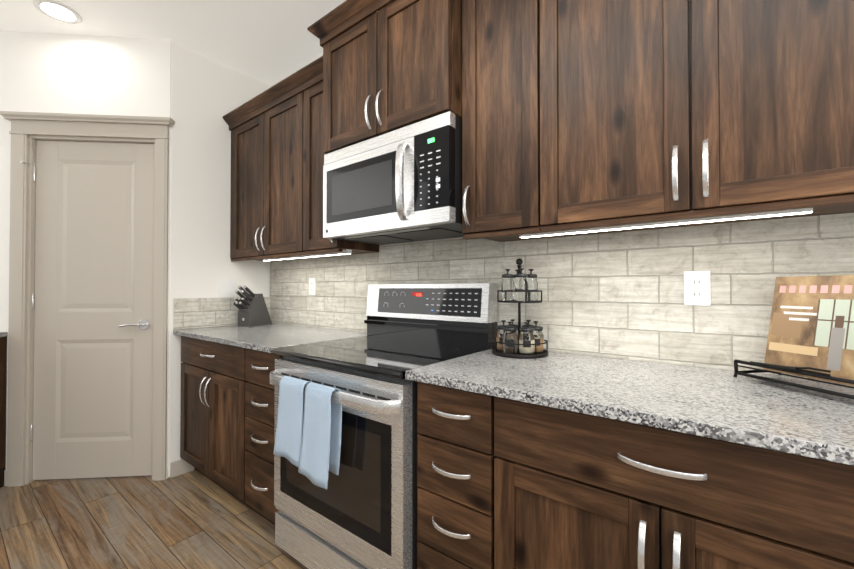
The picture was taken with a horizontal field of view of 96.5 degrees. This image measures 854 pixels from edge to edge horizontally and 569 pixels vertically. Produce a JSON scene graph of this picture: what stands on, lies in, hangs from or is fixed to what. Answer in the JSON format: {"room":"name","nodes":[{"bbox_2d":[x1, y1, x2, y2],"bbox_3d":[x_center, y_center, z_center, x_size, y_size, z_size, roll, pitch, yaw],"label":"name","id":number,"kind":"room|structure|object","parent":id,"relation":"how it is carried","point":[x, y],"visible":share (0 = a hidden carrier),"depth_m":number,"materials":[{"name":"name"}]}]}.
{"room":"kitchen","nodes":[
{"label":"kitchen","id":0,"kind":"room"},
{"bbox_2d":[0,30,170,478],"bbox_3d":[-2.814,-0.169,2.339,2.400,2.747,0.120,0,-1,-5],"label":"wall","id":1,"kind":"structure","parent":0,"point":[75,74],"depth_m":2.35,"materials":[{"name":"white paint"}]},
{"bbox_2d":[0,111,174,486],"bbox_3d":[-2.066,0.089,2.373,0.966,2.233,0.173,0,-1,-5],"label":"door frame","id":2,"kind":"structure","parent":1,"relation":"attached to","point":[25,133],"depth_m":2.32,"materials":[{"name":"beige wood"}]},
{"bbox_2d":[33,140,153,479],"bbox_3d":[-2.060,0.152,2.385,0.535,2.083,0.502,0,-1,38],"label":"pantry door","id":3,"kind":"structure","parent":1,"relation":"in","point":[93,332],"depth_m":2.37,"materials":[{"name":"beige"}]},
{"bbox_2d":[4,459,193,485],"bbox_3d":[-2.760,1.157,2.315,1.767,0.095,1.796,0,-1,38],"label":"baseboard","id":4,"kind":"structure","parent":1,"relation":"attached to","point":[179,467],"depth_m":2.40,"materials":[{"name":"beige wood"}]},
{"bbox_2d":[0,469,307,568],"bbox_3d":[-1.678,1.241,1.086,7.478,0.100,3.740,0,-1,38],"label":"floor","id":5,"kind":"structure","parent":0,"point":[194,519],"depth_m":1.88,"materials":[{"name":"brown wood"}]},
{"bbox_2d":[0,336,6,487],"bbox_3d":[-2.889,0.753,1.931,0.782,0.890,0.654,0,-1,-5],"label":"base cabinet","id":6,"kind":"object","parent":5,"relation":"on","point":[3,363],"visible":1,"depth_m":2.27,"materials":[{"name":"brown wood"}]},
{"bbox_2d":[0,332,7,336],"bbox_3d":[-2.888,0.294,1.938,0.785,0.027,0.654,0,-1,-5],"label":"countertop","id":7,"kind":"structure","parent":6,"relation":"on","point":[3,334],"depth_m":2.27,"materials":[{"name":"stone"}]},
{"bbox_2d":[180,336,262,516],"bbox_3d":[-1.064,0.758,2.389,0.845,0.892,0.653,0,-1,38],"label":"base cabinet","id":8,"kind":"object","parent":5,"relation":"on","point":[212,431],"visible":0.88,"depth_m":2.11,"materials":[{"name":"brown wood"}]},
{"bbox_2d":[173,323,366,352],"bbox_3d":[-0.933,0.298,2.293,1.174,0.027,0.654,0,-1,38],"label":"countertop","id":9,"kind":"structure","parent":8,"relation":"on","point":[267,338],"depth_m":2.15,"materials":[{"name":"stone"}]},
{"bbox_2d":[232,285,271,326],"bbox_3d":[-1.232,0.147,2.688,0.104,0.281,0.278,0,-1,21],"label":"knife block","id":10,"kind":"object","parent":9,"relation":"on","point":[250,305],"visible":1,"depth_m":2.63,"materials":[{"name":"grey wood"}]},
{"bbox_2d":[245,348,283,524],"bbox_3d":[-0.601,0.754,2.027,0.326,0.892,0.653,0,-1,38],"label":"base cabinet","id":11,"kind":"object","parent":5,"relation":"on","point":[259,431],"visible":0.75,"depth_m":1.80,"materials":[{"name":"brown wood"}]},
{"bbox_2d":[270,283,497,568],"bbox_3d":[-0.197,0.595,1.659,0.754,1.202,0.700,0,-1,38],"label":"range","id":12,"kind":"object","parent":5,"relation":"on","point":[360,512],"visible":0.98,"depth_m":1.43,"materials":[{"name":"grey metal"}]},
{"bbox_2d":[273,375,309,467],"bbox_3d":[-0.515,0.516,1.470,0.188,0.314,0.060,0,-1,38],"label":"towel","id":13,"kind":"object","parent":12,"relation":"hanging from","point":[289,429],"visible":0.88,"depth_m":1.44,"materials":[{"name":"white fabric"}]},
{"bbox_2d":[298,382,341,488],"bbox_3d":[-0.385,0.530,1.368,0.178,0.344,0.060,0,-1,38],"label":"towel","id":14,"kind":"object","parent":12,"relation":"hanging from","point":[321,444],"visible":0.96,"depth_m":1.34,"materials":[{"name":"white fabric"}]},
{"bbox_2d":[417,381,495,568],"bbox_3d":[0.245,0.747,1.367,0.288,0.892,0.653,0,-1,38],"label":"base cabinet","id":15,"kind":"object","parent":5,"relation":"on","point":[455,478],"visible":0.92,"depth_m":1.12,"materials":[{"name":"brown wood"}]},
{"bbox_2d":[494,397,853,568],"bbox_3d":[0.672,0.744,1.033,0.792,0.892,0.653,0,-1,38],"label":"base cabinet","id":16,"kind":"object","parent":5,"relation":"on","point":[574,490],"visible":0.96,"depth_m":0.81,"materials":[{"name":"brown wood"}]},
{"bbox_3d":[1.321,0.738,0.526,0.851,0.892,0.653,0,-1,38],"label":"base cabinet","id":17,"kind":"object","parent":5,"relation":"on","visible":0},
{"bbox_2d":[405,349,853,465],"bbox_3d":[0.894,0.282,0.866,1.936,0.027,0.654,0,-1,38],"label":"countertop","id":18,"kind":"structure","parent":17,"relation":"on","point":[720,404],"depth_m":0.93,"materials":[{"name":"stone"}]},
{"bbox_2d":[492,258,547,358],"bbox_3d":[0.368,0.085,1.518,0.218,0.380,0.218,0,-1,38],"label":"spice rack","id":19,"kind":"object","parent":18,"relation":"on","point":[518,354],"visible":0.77,"depth_m":1.46,"materials":[{"name":"black metal"}]},
{"bbox_2d":[496,320,507,349],"bbox_3d":[0.308,0.202,1.536,0.058,0.118,0.058,0,-1,38],"label":"spice jar","id":20,"kind":"object","parent":19,"relation":"on","point":[499,334],"visible":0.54,"depth_m":1.52,"materials":[{"name":"clear glass"}]},
{"bbox_2d":[501,269,513,300],"bbox_3d":[0.322,-0.001,1.522,0.052,0.126,0.052,0,-1,38],"label":"spice jar","id":21,"kind":"object","parent":19,"relation":"on","point":[507,282],"visible":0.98,"depth_m":1.50,"materials":[{"name":"clear glass"}]},
{"bbox_2d":[502,321,517,352],"bbox_3d":[0.321,0.201,1.475,0.058,0.118,0.058,0,-1,38],"label":"spice jar","id":22,"kind":"object","parent":19,"relation":"on","point":[509,335],"visible":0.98,"depth_m":1.45,"materials":[{"name":"clear glass"}]},
{"bbox_2d":[508,319,517,334],"bbox_3d":[0.355,0.202,1.579,0.058,0.118,0.059,0,-1,38],"label":"spice jar","id":23,"kind":"object","parent":19,"relation":"on","point":[512,324],"visible":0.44,"depth_m":1.56,"materials":[{"name":"clear glass"}]},
{"bbox_2d":[513,269,517,299],"bbox_3d":[0.371,0.000,1.565,0.052,0.126,0.052,0,-1,38],"label":"spice jar","id":24,"kind":"object","parent":19,"relation":"on","point":[514,278],"visible":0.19,"depth_m":1.55,"materials":[{"name":"clear glass"}]},
{"bbox_2d":[515,268,527,300],"bbox_3d":[0.365,-0.001,1.473,0.052,0.126,0.052,0,-1,38],"label":"spice jar","id":25,"kind":"object","parent":19,"relation":"on","point":[521,281],"visible":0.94,"depth_m":1.45,"materials":[{"name":"clear glass"}]},
{"bbox_2d":[519,322,534,353],"bbox_3d":[0.381,0.201,1.455,0.058,0.118,0.058,0,-1,38],"label":"spice jar","id":26,"kind":"object","parent":19,"relation":"on","point":[526,336],"visible":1,"depth_m":1.43,"materials":[{"name":"clear glass"}]},
{"bbox_2d":[527,269,537,300],"bbox_3d":[0.414,-0.001,1.516,0.052,0.126,0.052,0,-1,38],"label":"spice jar","id":27,"kind":"object","parent":19,"relation":"on","point":[532,283],"visible":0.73,"depth_m":1.49,"materials":[{"name":"clear glass"}]},
{"bbox_2d":[530,321,543,351],"bbox_3d":[0.428,0.201,1.498,0.058,0.118,0.058,0,-1,38],"label":"spice jar","id":28,"kind":"object","parent":19,"relation":"on","point":[538,335],"visible":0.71,"depth_m":1.47,"materials":[{"name":"clear glass"}]},
{"bbox_2d":[733,359,853,398],"bbox_3d":[0.996,0.137,0.984,0.184,0.262,0.279,0,-1,-13],"label":"cookbook stand","id":29,"kind":"object","parent":18,"relation":"on","point":[797,370],"visible":0.77,"depth_m":0.95,"materials":[{"name":"black metal"}]},
{"bbox_2d":[763,275,853,385],"bbox_3d":[1.020,0.111,0.988,0.078,0.269,0.218,0,-1,-13],"label":"cookbook","id":30,"kind":"object","parent":29,"relation":"on","point":[811,322],"visible":1,"depth_m":0.99,"materials":[{"name":"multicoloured paper"}]},
{"bbox_2d":[0,0,377,84],"bbox_3d":[-1.678,-1.606,1.117,7.478,0.100,3.740,0,-1,38],"label":"ceiling","id":31,"kind":"structure","parent":0,"point":[270,42],"depth_m":2.27,"materials":[{"name":"white paint"}]},
{"bbox_2d":[33,0,81,23],"bbox_3d":[-2.082,-1.539,2.153,0.200,0.009,0.200,0,-1,38],"label":"recessed light","id":32,"kind":"object","parent":31,"relation":"in","point":[58,11],"visible":1,"depth_m":2.15,"materials":[{"name":"white"}]},
{"bbox_2d":[168,41,270,476],"bbox_3d":[-1.452,-0.165,2.689,0.120,2.747,0.680,0,-1,38],"label":"wall","id":33,"kind":"structure","parent":0,"point":[207,94],"depth_m":2.53,"materials":[{"name":"white paint"}]},
{"bbox_2d":[173,297,269,329],"bbox_3d":[-1.392,0.189,2.655,0.010,0.197,0.652,0,-1,38],"label":"tile","id":34,"kind":"structure","parent":33,"relation":"attached to","point":[191,313],"depth_m":2.54,"materials":[{"name":"tile"}]},
{"bbox_2d":[218,279,235,296],"bbox_3d":[-1.393,0.024,2.656,0.010,0.128,0.116,0,-1,38],"label":"double light switch","id":35,"kind":"object","parent":33,"relation":"attached to","point":[226,287],"visible":1,"depth_m":2.65,"materials":[{"name":"white plastic"}]},
{"bbox_2d":[271,54,322,86],"bbox_3d":[0.557,-0.177,1.640,4.618,2.747,0.140,0,-1,38],"label":"wall","id":36,"kind":"structure","parent":0,"point":[297,70],"depth_m":2.72,"materials":[{"name":"white paint"}]},
{"bbox_2d":[230,91,338,261],"bbox_3d":[-0.958,-0.629,2.518,0.870,0.929,0.343,0,-1,38],"label":"upper cabinet","id":37,"kind":"object","parent":36,"relation":"attached to","point":[266,213],"visible":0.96,"depth_m":2.37,"materials":[{"name":"brown wood"}]},
{"bbox_2d":[262,249,351,260],"bbox_3d":[-0.754,-0.174,2.302,0.860,0.022,0.032,0,-1,38],"label":"under-cabinet light","id":38,"kind":"object","parent":37,"relation":"attached to","point":[346,251],"visible":0.71,"depth_m":2.22,"materials":[{"name":"white plastic"}]},
{"bbox_2d":[223,0,393,130],"bbox_3d":[0.191,-1.181,1.555,3.874,0.174,0.455,0,-1,38],"label":"crown molding","id":39,"kind":"structure","parent":37,"relation":"attached to","point":[300,81],"depth_m":2.04,"materials":[{"name":"brown wood"}]},
{"bbox_2d":[303,81,378,254],"bbox_3d":[-0.495,-0.633,2.156,0.302,0.929,0.343,0,-1,38],"label":"upper cabinet","id":40,"kind":"object","parent":36,"relation":"attached to","point":[315,241],"visible":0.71,"depth_m":2.09,"materials":[{"name":"brown wood"}]},
{"bbox_2d":[323,0,461,153],"bbox_3d":[-0.104,-0.919,1.794,0.758,0.544,0.438,0,-1,38],"label":"upper cabinet","id":41,"kind":"object","parent":36,"relation":"attached to","point":[393,65],"visible":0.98,"depth_m":1.60,"materials":[{"name":"brown wood"}]},
{"bbox_2d":[323,111,462,244],"bbox_3d":[-0.110,-0.435,1.781,0.754,0.416,0.456,0,-1,38],"label":"microwave","id":42,"kind":"object","parent":41,"relation":"attached to","point":[402,185],"visible":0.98,"depth_m":1.59,"materials":[{"name":"grey metal"}]},
{"bbox_2d":[462,0,567,241],"bbox_3d":[0.343,-0.685,1.493,0.307,1.019,0.358,0,-1,38],"label":"upper cabinet","id":43,"kind":"object","parent":36,"relation":"attached to","point":[500,120],"visible":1,"depth_m":1.38,"materials":[{"name":"brown wood"}]},
{"bbox_2d":[270,213,853,377],"bbox_3d":[0.334,0.133,1.715,3.867,0.729,0.010,0,-1,38],"label":"tile backsplash","id":44,"kind":"structure","parent":36,"relation":"attached to","point":[619,295],"depth_m":1.40,"materials":[{"name":"tile"}]},
{"bbox_2d":[309,278,315,294],"bbox_3d":[-0.773,0.012,2.568,0.072,0.114,0.008,0,-1,38],"label":"electrical outlet","id":45,"kind":"object","parent":44,"relation":"attached to","point":[312,286],"visible":1,"depth_m":2.56,"materials":[{"name":"white plastic"}]},
{"bbox_2d":[684,271,710,305],"bbox_3d":[0.896,0.012,1.265,0.072,0.114,0.009,0,-1,38],"label":"outlet","id":46,"kind":"object","parent":44,"relation":"attached to","point":[697,287],"visible":1,"depth_m":1.26,"materials":[{"name":"white plastic"}]},
{"bbox_2d":[540,0,853,235],"bbox_3d":[0.795,-0.689,1.140,0.838,1.019,0.358,0,-1,38],"label":"upper cabinet","id":47,"kind":"object","parent":36,"relation":"attached to","point":[651,111],"visible":1,"depth_m":1.02,"materials":[{"name":"brown wood"}]},
{"bbox_2d":[519,208,812,237],"bbox_3d":[0.646,-0.186,1.171,0.760,0.022,0.032,0,-1,38],"label":"under-cabinet light","id":48,"kind":"object","parent":47,"relation":"attached to","point":[731,217],"visible":0.57,"depth_m":1.09,"materials":[{"name":"white plastic"}]}
]}

